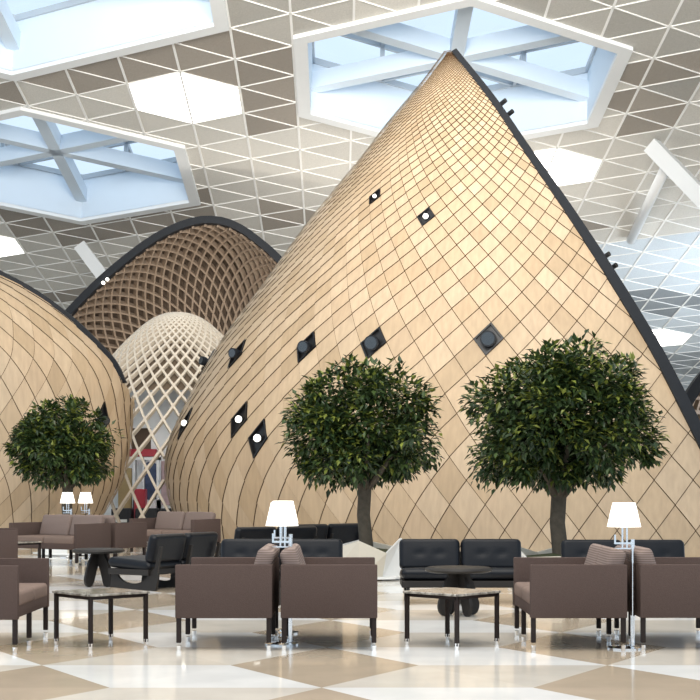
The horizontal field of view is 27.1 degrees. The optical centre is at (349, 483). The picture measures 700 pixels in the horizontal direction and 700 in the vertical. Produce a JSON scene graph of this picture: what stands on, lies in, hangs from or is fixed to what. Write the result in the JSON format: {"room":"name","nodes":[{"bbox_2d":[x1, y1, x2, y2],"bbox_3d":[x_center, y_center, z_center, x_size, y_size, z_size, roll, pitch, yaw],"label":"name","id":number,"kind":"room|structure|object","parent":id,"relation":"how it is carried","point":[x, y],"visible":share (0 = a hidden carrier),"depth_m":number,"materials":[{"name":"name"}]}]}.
{"room":"airport terminal","nodes":[
{"label":"airport terminal","id":0,"kind":"room"},
{"bbox_2d":[103,390,191,514],"bbox_3d":[-4.976,-0.600,37.075,3.062,3.700,0.150,0,0,0],"label":"wall","id":1,"kind":"structure","parent":0,"point":[162,434],"depth_m":37.00,"materials":[{"name":"white paint"}]},
{"bbox_2d":[132,428,150,448],"bbox_3d":[-5.384,-1.108,37.400,0.670,0.824,0.100,0,0,0],"label":"wall niche","id":2,"kind":"object","parent":1,"relation":"in","point":[143,433],"visible":0.21,"depth_m":37.35,"materials":[{"name":"brown wood"}]},
{"bbox_2d":[129,449,156,456],"bbox_3d":[-5.277,-0.791,36.852,0.734,0.190,0.305,0,0,0],"label":"fascia","id":3,"kind":"object","parent":1,"relation":"attached to","point":[145,452],"visible":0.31,"depth_m":36.70,"materials":[{"name":"red paint"}]},
{"bbox_2d":[161,461,169,504],"bbox_3d":[-4.686,-0.025,36.965,0.255,1.120,0.080,0,0,0],"label":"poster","id":4,"kind":"object","parent":1,"relation":"attached to","point":[164,495],"visible":0.44,"depth_m":36.92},
{"bbox_2d":[0,0,699,390],"bbox_3d":[2.780,-7.972,49.942,60.584,11.491,65.545,0,0,0],"label":"ceiling","id":5,"kind":"structure","parent":0,"point":[267,169],"depth_m":39.95,"materials":[{"name":"white metal"}]},
{"bbox_2d":[0,236,25,257],"bbox_3d":[-12.927,-8.376,50.688,2.872,0.529,3.272,0,0,0],"label":"ceiling light","id":6,"kind":"object","parent":5,"relation":"hanging from","point":[13,244],"visible":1,"depth_m":50.99,"materials":[{"name":"white"}]},
{"bbox_2d":[0,106,200,224],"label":"window","id":7,"kind":"structure","parent":5,"relation":"attached to","point":[137,185],"depth_m":45.74,"materials":[{"name":"white paint"}]},
{"bbox_2d":[0,0,228,81],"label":"window","id":8,"kind":"structure","parent":5,"relation":"attached to","point":[68,34],"depth_m":35.14,"materials":[{"name":"white paint"}]},
{"bbox_2d":[127,73,243,123],"bbox_3d":[-4.242,-10.010,37.663,2.872,0.529,3.272,0,0,0],"label":"ceiling light","id":9,"kind":"object","parent":5,"relation":"hanging from","point":[170,84],"visible":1,"depth_m":37.69,"materials":[{"name":"white"}]},
{"bbox_2d":[293,0,632,139],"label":"window","id":10,"kind":"structure","parent":5,"relation":"attached to","point":[363,96],"depth_m":37.10,"materials":[{"name":"white paint"}]},
{"bbox_2d":[534,148,602,186],"bbox_3d":[5.719,-9.081,41.785,2.872,0.529,3.272,0,0,0],"label":"ceiling light","id":11,"kind":"object","parent":5,"relation":"hanging from","point":[562,157],"visible":0.51,"depth_m":41.55,"materials":[{"name":"white plastic"}]},
{"bbox_2d":[652,329,691,346],"bbox_3d":[12.693,-6.090,60.587,2.872,0.529,3.272,0,0,0],"label":"ceiling light","id":12,"kind":"object","parent":5,"relation":"hanging from","point":[664,333],"visible":0.49,"depth_m":60.39,"materials":[{"name":"white"}]},
{"bbox_2d":[0,541,699,699],"bbox_3d":[-0.175,1.250,42.450,72.800,0.001,102.300,0,0,0],"label":"floor","id":13,"kind":"structure","parent":0,"point":[227,658],"depth_m":10.45,"materials":[{"name":"tile"}]},
{"bbox_2d":[0,528,17,557],"bbox_3d":[-4.814,0.868,19.369,0.738,0.763,1.140,0,0,-13],"label":"armchair","id":14,"kind":"object","parent":13,"relation":"on","point":[8,536],"visible":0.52,"depth_m":18.87,"materials":[{"name":"brown fabric"}]},
{"bbox_2d":[0,558,48,652],"bbox_3d":[-2.825,0.868,11.290,0.738,0.763,1.140,0,0,0],"label":"armchair","id":15,"kind":"object","parent":13,"relation":"on","point":[24,582],"visible":1,"depth_m":11.20,"materials":[{"name":"brown fabric"}]},
{"bbox_2d":[19,587,33,604],"bbox_3d":[-2.775,0.860,11.037,0.640,0.115,0.499,0,0,0],"label":"seat cushion","id":16,"kind":"object","parent":15,"relation":"on","point":[26,594],"depth_m":11.05,"materials":[{"name":"brown fabric"}]},
{"bbox_2d":[19,583,46,599],"bbox_3d":[-2.775,0.860,11.543,0.640,0.115,0.499,0,0,0],"label":"seat cushion","id":17,"kind":"object","parent":15,"relation":"on","point":[40,589],"depth_m":11.54,"materials":[{"name":"brown fabric"}]},
{"bbox_2d":[18,541,41,557],"bbox_3d":[-4.829,1.040,20.900,0.545,0.421,0.545,0,0,35],"label":"side table","id":18,"kind":"object","parent":13,"relation":"on","point":[38,543],"visible":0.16,"depth_m":20.91,"materials":[{"name":"black"}]},
{"bbox_2d":[9,515,110,566],"bbox_3d":[-4.507,0.868,22.517,1.482,0.763,0.738,0,0,34],"label":"armchair","id":19,"kind":"object","parent":13,"relation":"on","point":[62,532],"visible":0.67,"depth_m":22.38,"materials":[{"name":"brown fabric"}]},
{"bbox_2d":[18,535,66,541],"bbox_3d":[-4.808,0.860,22.661,0.649,0.115,0.640,0,0,34],"label":"seat cushion","id":20,"kind":"object","parent":19,"relation":"on","point":[20,537],"depth_m":22.41,"materials":[{"name":"brown fabric"}]},
{"bbox_2d":[39,515,72,535],"bbox_3d":[-4.630,0.662,22.922,0.630,0.351,0.205,0,0,34],"label":"cushion","id":21,"kind":"object","parent":19,"relation":"on","point":[50,524],"depth_m":22.85,"materials":[{"name":"fabric"}]},
{"bbox_2d":[44,535,73,543],"bbox_3d":[-4.261,0.860,22.292,0.649,0.115,0.640,0,0,34],"label":"seat cushion","id":22,"kind":"object","parent":19,"relation":"on","point":[61,539],"depth_m":22.05,"materials":[{"name":"brown fabric"}]},
{"bbox_2d":[69,515,105,535],"bbox_3d":[-4.086,0.662,22.555,0.630,0.351,0.205,0,0,34],"label":"cushion","id":23,"kind":"object","parent":19,"relation":"on","point":[76,519],"depth_m":22.57,"materials":[{"name":"fabric"}]},
{"bbox_2d":[33,549,90,555],"bbox_3d":[-4.998,0.980,25.623,1.209,0.540,1.179,0,0,-40],"label":"planter","id":24,"kind":"object","parent":13,"relation":"on","point":[55,552],"visible":0.19,"depth_m":25.09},
{"bbox_2d":[2,394,124,514],"bbox_3d":[-5.098,-0.258,25.617,2.038,2.734,2.189,0,0,6],"label":"potted tree","id":25,"kind":"object","parent":24,"relation":"in","point":[46,440],"visible":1,"depth_m":25.15,"materials":[{"name":"green plant"}]},
{"bbox_2d":[59,492,74,557],"bbox_3d":[-4.793,0.696,24.600,0.270,1.108,0.270,0,0,0],"label":"floor lamp","id":26,"kind":"object","parent":13,"relation":"on","point":[67,497],"visible":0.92,"depth_m":24.52,"materials":[{"name":"white fabric"}]},
{"bbox_2d":[0,270,134,527],"bbox_3d":[-7.375,-1.982,29.310,7.119,6.511,2.362,0,0,-36],"label":"wooden cocoon","id":27,"kind":"object","parent":13,"relation":"on","point":[46,353],"visible":0.67,"depth_m":29.23,"materials":[{"name":"brown wood"}]},
{"bbox_2d":[78,492,92,557],"bbox_3d":[-4.487,0.696,24.600,0.270,1.108,0.270,0,0,0],"label":"floor lamp","id":28,"kind":"object","parent":13,"relation":"on","point":[85,497],"visible":0.74,"depth_m":24.52,"materials":[{"name":"white fabric"}]},
{"bbox_2d":[74,241,105,277],"bbox_3d":[-5.735,-3.461,49.585,7.362,9.672,0.320,0,0,0],"label":"strut","id":29,"kind":"object","parent":13,"relation":"on","point":[82,249],"visible":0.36,"depth_m":49.42,"materials":[{"name":"paint"}]},
{"bbox_2d":[49,514,146,562],"bbox_3d":[-4.050,0.868,23.195,1.482,0.763,0.738,0,0,34],"label":"armchair","id":30,"kind":"object","parent":13,"relation":"on","point":[128,534],"visible":0.38,"depth_m":22.75,"materials":[{"name":"brown fabric"}]},
{"bbox_2d":[100,515,115,522],"bbox_3d":[-3.927,0.662,22.790,0.630,0.351,0.205,0,0,34],"label":"cushion","id":31,"kind":"object","parent":30,"relation":"on","point":[109,518],"depth_m":22.58,"materials":[{"name":"fabric"}]},
{"bbox_2d":[72,548,124,586],"bbox_3d":[-3.070,1.019,17.700,0.644,0.462,0.644,0,0,-25],"label":"round table","id":32,"kind":"object","parent":13,"relation":"on","point":[98,557],"visible":0.94,"depth_m":17.59,"materials":[{"name":"black wood"}]},
{"bbox_2d":[52,587,149,649],"bbox_3d":[-1.932,1.040,11.250,0.545,0.421,0.545,0,0,-42],"label":"side table","id":33,"kind":"object","parent":13,"relation":"on","point":[110,593],"visible":1,"depth_m":11.21,"materials":[{"name":"stone"}]},
{"bbox_2d":[111,508,133,522],"bbox_3d":[-5.528,0.920,35.244,0.483,0.660,0.512,0,0,0],"label":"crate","id":34,"kind":"object","parent":13,"relation":"on","point":[125,514],"visible":0.32,"depth_m":35.00,"materials":[{"name":"plastic"}]},
{"bbox_2d":[118,468,131,507],"bbox_3d":[-5.639,0.425,36.360,0.338,1.651,0.120,0,0,0],"label":"panel","id":35,"kind":"object","parent":13,"relation":"on","point":[124,489],"visible":0.29,"depth_m":36.30,"materials":[{"name":"beige wood"}]},
{"bbox_2d":[134,489,146,517],"bbox_3d":[-5.168,0.686,35.800,0.270,1.127,0.400,0,0,0],"label":"base cabinet","id":36,"kind":"object","parent":13,"relation":"on","point":[141,494],"visible":0.37,"depth_m":35.60,"materials":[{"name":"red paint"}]},
{"bbox_2d":[133,457,160,508],"bbox_3d":[-5.093,0.288,36.380,0.649,1.924,0.400,0,0,0],"label":"display case","id":37,"kind":"object","parent":13,"relation":"on","point":[156,503],"visible":0.33,"depth_m":36.18,"materials":[{"name":"white paint"}]},
{"bbox_2d":[145,462,155,499],"bbox_3d":[-4.995,-0.075,36.350,0.370,0.960,0.120,0,0,0],"label":"coat","id":38,"kind":"object","parent":37,"relation":"hanging from","point":[149,486],"visible":0.54,"depth_m":36.29,"materials":[{"name":"blue fabric"}]},
{"bbox_2d":[135,508,159,517],"bbox_3d":[-4.924,0.920,35.244,0.531,0.660,0.512,0,0,0],"label":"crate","id":39,"kind":"object","parent":13,"relation":"on","point":[151,512],"visible":0.29,"depth_m":35.00,"materials":[{"name":"plastic"}]},
{"bbox_2d":[108,532,220,590],"bbox_3d":[-2.228,0.920,17.590,0.780,0.660,1.310,0,0,30],"label":"bench","id":40,"kind":"object","parent":13,"relation":"on","point":[164,551],"visible":0.86,"depth_m":17.18,"materials":[{"name":"black leather"}]},
{"bbox_2d":[108,555,180,569],"bbox_3d":[-2.455,0.944,17.340,0.640,0.159,0.650,0,0,30],"label":"seat cushion","id":41,"kind":"object","parent":40,"relation":"on","point":[133,562],"depth_m":17.12,"materials":[{"name":"black leather"}]},
{"bbox_2d":[145,533,185,562],"bbox_3d":[-2.179,0.754,17.180,0.177,0.330,0.650,0,0,30],"label":"cushion","id":42,"kind":"object","parent":40,"relation":"on","point":[161,548],"depth_m":17.10,"materials":[{"name":"black leather"}]},
{"bbox_2d":[182,532,217,559],"bbox_3d":[-1.847,0.754,17.750,0.177,0.330,0.650,0,0,30],"label":"cushion","id":43,"kind":"object","parent":40,"relation":"on","point":[197,544],"depth_m":17.68,"materials":[{"name":"black leather"}]},
{"bbox_2d":[110,312,223,522],"bbox_3d":[-4.548,-1.490,34.123,5.516,5.505,4.689,0,0,0],"label":"lattice cocoon","id":44,"kind":"object","parent":13,"relation":"on","point":[165,352],"visible":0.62,"depth_m":34.32,"materials":[{"name":"beige wood"}]},
{"bbox_2d":[65,216,282,354],"bbox_3d":[-4.999,-3.209,44.698,12.101,9.086,6.253,0,0,0],"label":"lattice cocoon","id":45,"kind":"object","parent":13,"relation":"on","point":[209,268],"visible":0.23,"depth_m":44.08,"materials":[{"name":"brown wood"}]},
{"bbox_2d":[129,511,220,554],"bbox_3d":[-3.057,0.868,25.317,1.482,0.763,0.738,0,0,34],"label":"armchair","id":46,"kind":"object","parent":13,"relation":"on","point":[166,522],"visible":0.44,"depth_m":25.40,"materials":[{"name":"brown fabric"}]},
{"bbox_2d":[147,529,171,535],"bbox_3d":[-3.357,0.860,25.461,0.649,0.115,0.640,0,0,34],"label":"seat cushion","id":47,"kind":"object","parent":46,"relation":"on","point":[149,531],"depth_m":25.13,"materials":[{"name":"brown fabric"}]},
{"bbox_2d":[155,511,185,529],"bbox_3d":[-3.180,0.662,25.722,0.630,0.351,0.205,0,0,34],"label":"cushion","id":48,"kind":"object","parent":46,"relation":"on","point":[166,520],"depth_m":25.64,"materials":[{"name":"fabric"}]},
{"bbox_2d":[162,530,190,533],"bbox_3d":[-2.811,0.860,25.092,0.649,0.115,0.640,0,0,34],"label":"seat cushion","id":49,"kind":"object","parent":46,"relation":"on","point":[163,531],"depth_m":24.91,"materials":[{"name":"brown fabric"}]},
{"bbox_2d":[183,512,215,529],"bbox_3d":[-2.635,0.662,25.355,0.630,0.351,0.205,0,0,34],"label":"cushion","id":50,"kind":"object","parent":46,"relation":"on","point":[188,516],"depth_m":25.36,"materials":[{"name":"fabric"}]},
{"bbox_2d":[175,543,279,650],"bbox_3d":[-0.943,0.868,11.420,0.738,0.763,1.140,0,0,0],"label":"armchair","id":51,"kind":"object","parent":13,"relation":"on","point":[207,587],"visible":1,"depth_m":10.85,"materials":[{"name":"brown fabric"}]},
{"bbox_2d":[254,546,276,563],"bbox_3d":[-0.676,0.662,11.168,0.205,0.351,0.485,0,0,0],"label":"cushion","id":52,"kind":"object","parent":51,"relation":"on","point":[265,555],"depth_m":10.93,"materials":[{"name":"fabric"}]},
{"bbox_2d":[263,543,279,559],"bbox_3d":[-0.676,0.662,11.672,0.205,0.351,0.485,0,0,0],"label":"cushion","id":53,"kind":"object","parent":51,"relation":"on","point":[269,545],"depth_m":11.64,"materials":[{"name":"fabric"}]},
{"bbox_2d":[214,526,317,569],"bbox_3d":[-1.171,0.920,20.383,1.310,0.660,0.780,0,0,-34],"label":"bench","id":54,"kind":"object","parent":13,"relation":"on","point":[299,532],"visible":0.21,"depth_m":20.06,"materials":[{"name":"black leather"}]},
{"bbox_2d":[234,527,276,538],"bbox_3d":[-1.308,0.754,19.993,0.650,0.330,0.177,0,0,-34],"label":"cushion","id":55,"kind":"object","parent":54,"relation":"on","point":[240,532],"depth_m":19.90,"materials":[{"name":"black leather"}]},
{"bbox_2d":[276,526,316,549],"bbox_3d":[-0.758,0.754,20.358,0.650,0.330,0.177,0,0,-34],"label":"cushion","id":56,"kind":"object","parent":54,"relation":"on","point":[299,532],"depth_m":20.32,"materials":[{"name":"black leather"}]},
{"bbox_2d":[221,539,342,604],"bbox_3d":[-0.733,0.920,15.320,1.310,0.660,0.780,0,0,0],"label":"bench","id":57,"kind":"object","parent":13,"relation":"on","point":[229,547],"visible":0.24,"depth_m":15.53,"materials":[{"name":"black leather"}]},
{"bbox_2d":[221,539,280,567],"bbox_3d":[-1.063,0.754,15.569,0.650,0.330,0.177,0,0,0],"label":"cushion","id":58,"kind":"object","parent":57,"relation":"on","point":[229,547],"depth_m":15.53,"materials":[{"name":"black leather"}]},
{"bbox_2d":[282,539,342,556],"bbox_3d":[-0.403,0.754,15.569,0.650,0.330,0.177,0,0,0],"label":"cushion","id":59,"kind":"object","parent":57,"relation":"on","point":[309,547],"depth_m":15.53,"materials":[{"name":"black leather"}]},
{"bbox_2d":[265,502,298,645],"bbox_3d":[-0.530,0.696,11.300,0.270,1.108,0.270,0,0,0],"label":"floor lamp","id":60,"kind":"object","parent":13,"relation":"on","point":[280,514],"visible":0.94,"depth_m":11.22,"materials":[{"name":"white fabric"}]},
{"bbox_2d":[273,501,298,634],"bbox_3d":[-0.561,0.696,12.150,0.270,1.108,0.270,0,0,0],"label":"floor lamp","id":61,"kind":"object","parent":13,"relation":"on","point":[290,535],"visible":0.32,"depth_m":12.14,"materials":[{"name":"silver metal"}]},
{"bbox_2d":[298,523,358,543],"bbox_3d":[-0.499,0.920,21.784,1.310,0.660,0.780,0,0,-38],"label":"bench","id":62,"kind":"object","parent":13,"relation":"on","point":[346,532],"visible":0.18,"depth_m":21.65,"materials":[{"name":"black leather"}]},
{"bbox_2d":[298,524,327,538],"bbox_3d":[-0.602,0.754,21.384,0.650,0.330,0.177,0,0,-38],"label":"cushion","id":63,"kind":"object","parent":62,"relation":"on","point":[322,529],"depth_m":21.44,"materials":[{"name":"black leather"}]},
{"bbox_2d":[327,523,358,543],"bbox_3d":[-0.085,0.754,21.795,0.650,0.330,0.177,0,0,-38],"label":"cushion","id":64,"kind":"object","parent":62,"relation":"on","point":[346,532],"depth_m":21.72,"materials":[{"name":"black leather"}]},
{"bbox_2d":[280,543,377,650],"bbox_3d":[-0.161,0.868,11.420,0.738,0.763,1.140,0,0,0],"label":"armchair","id":65,"kind":"object","parent":13,"relation":"on","point":[311,587],"visible":0.97,"depth_m":10.85,"materials":[{"name":"brown fabric"}]},
{"bbox_2d":[280,546,302,563],"bbox_3d":[-0.428,0.662,11.168,0.205,0.351,0.485,0,0,0],"label":"cushion","id":66,"kind":"object","parent":65,"relation":"on","point":[291,555],"depth_m":10.93,"materials":[{"name":"fabric"}]},
{"bbox_2d":[292,543,305,563],"bbox_3d":[-0.428,0.662,11.672,0.205,0.351,0.485,0,0,0],"label":"cushion","id":67,"kind":"object","parent":65,"relation":"on","point":[303,559],"depth_m":11.67,"materials":[{"name":"fabric"}]},
{"bbox_2d":[343,538,401,580],"bbox_3d":[0.229,0.980,19.200,1.179,0.540,1.209,0,0,0],"label":"planter","id":68,"kind":"object","parent":13,"relation":"on","point":[386,556],"visible":0.45,"depth_m":18.79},
{"bbox_2d":[276,352,443,546],"bbox_3d":[0.140,-0.312,19.259,2.311,2.840,2.061,0,0,-3],"label":"potted tree","id":69,"kind":"object","parent":68,"relation":"in","point":[359,456],"visible":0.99,"depth_m":18.79,"materials":[{"name":"green plant"}]},
{"bbox_2d":[164,49,699,556],"bbox_3d":[0.487,-3.423,28.134,14.595,9.491,3.678,0,0,42],"label":"wooden cocoon","id":70,"kind":"object","parent":13,"relation":"on","point":[449,248],"visible":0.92,"depth_m":26.57,"materials":[{"name":"brown wood"}]},
{"bbox_2d":[199,356,207,365],"bbox_3d":[-3.116,-2.635,31.043,0.202,0.204,0.190,0,0,-37],"label":"spotlight","id":71,"kind":"object","parent":70,"relation":"attached to","point":[203,360],"depth_m":30.97,"materials":[{"name":"black metal"}]},
{"bbox_2d":[228,348,240,358],"bbox_3d":[-2.299,-2.607,28.943,0.205,0.205,0.174,0,0,36],"label":"spotlight","id":72,"kind":"object","parent":70,"relation":"attached to","point":[235,353],"depth_m":28.88,"materials":[{"name":"black metal"}]},
{"bbox_2d":[297,340,310,352],"bbox_3d":[-0.858,-2.595,27.444,0.237,0.240,0.182,0,0,24],"label":"spotlight","id":73,"kind":"object","parent":70,"relation":"attached to","point":[304,346],"depth_m":27.37,"materials":[{"name":"black metal"}]},
{"bbox_2d":[364,335,378,349],"bbox_3d":[0.408,-2.592,26.656,0.276,0.280,0.189,0,0,18],"label":"spotlight","id":74,"kind":"object","parent":70,"relation":"attached to","point":[371,342],"depth_m":26.58,"materials":[{"name":"black metal"}]},
{"bbox_2d":[480,330,495,346],"bbox_3d":[2.470,-2.593,25.895,0.286,0.291,0.189,0,0,11],"label":"spotlight","id":75,"kind":"object","parent":70,"relation":"attached to","point":[487,337],"depth_m":25.81,"materials":[{"name":"black metal"}]},
{"bbox_2d":[500,98,513,115],"bbox_3d":[2.906,-6.974,26.857,0.276,0.330,0.148,0,0,0],"label":"spotlight","id":76,"kind":"object","parent":70,"relation":"attached to","point":[502,111],"depth_m":26.81,"materials":[{"name":"black metal"}]},
{"bbox_2d":[605,251,617,268],"bbox_3d":[4.675,-4.006,26.033,0.276,0.330,0.148,0,0,0],"label":"spotlight","id":77,"kind":"object","parent":70,"relation":"attached to","point":[608,265],"depth_m":25.97,"materials":[{"name":"black metal"}]},
{"bbox_2d":[403,587,500,649],"bbox_3d":[0.793,1.040,11.270,0.545,0.421,0.545,0,0,43],"label":"side table","id":78,"kind":"object","parent":13,"relation":"on","point":[447,593],"visible":1,"depth_m":11.24,"materials":[{"name":"black"}]},
{"bbox_2d":[425,565,491,616],"bbox_3d":[1.033,1.019,13.800,0.644,0.462,0.644,0,0,0],"label":"round table","id":79,"kind":"object","parent":13,"relation":"on","point":[458,576],"visible":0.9,"depth_m":13.70,"materials":[{"name":"black wood"}]},
{"bbox_2d":[399,539,520,602],"bbox_3d":[1.184,0.920,15.320,1.310,0.660,0.780,0,0,0],"label":"sofa","id":80,"kind":"object","parent":13,"relation":"on","point":[415,555],"visible":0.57,"depth_m":15.50,"materials":[{"name":"black leather"}]},
{"bbox_2d":[399,567,446,579],"bbox_3d":[0.854,0.944,15.250,0.650,0.159,0.639,0,0,0],"label":"seat cushion","id":81,"kind":"object","parent":80,"relation":"on","point":[406,573],"depth_m":14.95,"materials":[{"name":"black leather"}]},
{"bbox_2d":[399,539,459,568],"bbox_3d":[0.854,0.754,15.569,0.650,0.330,0.177,0,0,0],"label":"cushion","id":82,"kind":"object","parent":80,"relation":"on","point":[413,553],"depth_m":15.52,"materials":[{"name":"black leather"}]},
{"bbox_2d":[461,539,520,567],"bbox_3d":[1.514,0.754,15.569,0.650,0.330,0.177,0,0,0],"label":"cushion","id":83,"kind":"object","parent":80,"relation":"on","point":[474,552],"depth_m":15.52,"materials":[{"name":"black leather"}]},
{"bbox_2d":[470,567,512,579],"bbox_3d":[1.514,0.944,15.250,0.650,0.159,0.639,0,0,0],"label":"seat cushion","id":84,"kind":"object","parent":80,"relation":"on","point":[497,573],"depth_m":14.94,"materials":[{"name":"black leather"}]},
{"bbox_2d":[521,547,560,556],"bbox_3d":[2.547,0.980,17.629,1.209,0.540,1.179,0,0,20],"label":"planter","id":85,"kind":"object","parent":13,"relation":"on","point":[524,552],"visible":0.1,"depth_m":17.86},
{"bbox_2d":[458,329,670,554],"bbox_3d":[2.529,-0.394,17.556,2.561,3.008,2.628,0,0,-42],"label":"potted tree","id":86,"kind":"object","parent":85,"relation":"in","point":[528,443],"visible":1,"depth_m":16.99,"materials":[{"name":"green plant"}]},
{"bbox_2d":[513,543,626,650],"bbox_3d":[1.718,0.868,11.420,0.738,0.763,1.140,0,0,0],"label":"armchair","id":87,"kind":"object","parent":13,"relation":"on","point":[594,585],"visible":1,"depth_m":10.85,"materials":[{"name":"brown leather"},{"name":"ribbed fabric"}]},
{"bbox_2d":[514,582,529,598],"bbox_3d":[1.669,0.860,11.674,0.640,0.115,0.499,0,0,0],"label":"seat cushion","id":88,"kind":"object","parent":87,"relation":"on","point":[518,586],"depth_m":11.68,"materials":[{"name":"brown fabric"}]},
{"bbox_2d":[522,586,529,603],"bbox_3d":[1.669,0.860,11.166,0.640,0.115,0.499,0,0,0],"label":"seat cushion","id":89,"kind":"object","parent":87,"relation":"on","point":[525,589],"depth_m":11.17,"materials":[{"name":"brown fabric"}]},
{"bbox_2d":[584,543,603,563],"bbox_3d":[1.984,0.662,11.672,0.205,0.351,0.485,0,0,0],"label":"cushion","id":90,"kind":"object","parent":87,"relation":"on","point":[594,549],"depth_m":11.64,"materials":[{"name":"fabric"}]},
{"bbox_2d":[596,546,625,563],"bbox_3d":[1.984,0.662,11.168,0.205,0.351,0.485,0,0,0],"label":"cushion","id":91,"kind":"object","parent":87,"relation":"on","point":[606,555],"depth_m":10.95,"materials":[{"name":"fabric"}]},
{"bbox_2d":[561,540,684,556],"bbox_3d":[2.893,0.920,15.120,1.310,0.660,0.780,0,0,0],"label":"bench","id":92,"kind":"object","parent":13,"relation":"on","point":[569,548],"visible":0.18,"depth_m":15.34,"materials":[{"name":"black leather"}]},
{"bbox_2d":[561,540,620,556],"bbox_3d":[2.563,0.754,15.369,0.650,0.330,0.177,0,0,0],"label":"cushion","id":93,"kind":"object","parent":92,"relation":"on","point":[569,548],"depth_m":15.34,"materials":[{"name":"black leather"}]},
{"bbox_2d":[624,540,684,556],"bbox_3d":[3.223,0.754,15.369,0.650,0.330,0.177,0,0,0],"label":"cushion","id":94,"kind":"object","parent":92,"relation":"on","point":[660,548],"depth_m":15.33,"materials":[{"name":"black leather"}]},
{"bbox_2d":[606,503,640,650],"bbox_3d":[2.082,0.696,11.020,0.270,1.108,0.270,0,0,0],"label":"floor lamp","id":95,"kind":"object","parent":13,"relation":"on","point":[622,515],"visible":0.99,"depth_m":10.99,"materials":[{"name":"silver metal"}]},
{"bbox_2d":[614,544,699,650],"bbox_3d":[2.536,0.868,11.440,0.738,0.763,1.140,0,0,0],"label":"armchair","id":96,"kind":"object","parent":13,"relation":"on","point":[665,587],"visible":0.71,"depth_m":10.87,"materials":[{"name":"brown leather"},{"name":"ribbed fabric"}]},
{"bbox_2d":[615,544,635,560],"bbox_3d":[2.270,0.662,11.693,0.205,0.351,0.485,0,0,0],"label":"cushion","id":97,"kind":"object","parent":96,"relation":"on","point":[624,545],"depth_m":11.59,"materials":[{"name":"fabric"}]},
{"bbox_2d":[626,546,655,563],"bbox_3d":[2.270,0.662,11.188,0.205,0.351,0.485,0,0,0],"label":"cushion","id":98,"kind":"object","parent":96,"relation":"on","point":[643,555],"depth_m":10.96,"materials":[{"name":"fabric"}]},
{"bbox_2d":[627,139,699,243],"bbox_3d":[10.409,-3.944,39.429,4.772,10.671,16.053,0,0,-24],"label":"strut","id":99,"kind":"object","parent":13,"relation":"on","point":[670,166],"visible":1,"depth_m":38.84,"materials":[{"name":"paint"}]},
{"bbox_2d":[685,372,699,418],"bbox_3d":[12.156,-1.771,44.983,7.552,6.161,4.415,0,0,0],"label":"lattice cocoon","id":100,"kind":"object","parent":13,"relation":"on","point":[693,390],"visible":0.07,"depth_m":42.78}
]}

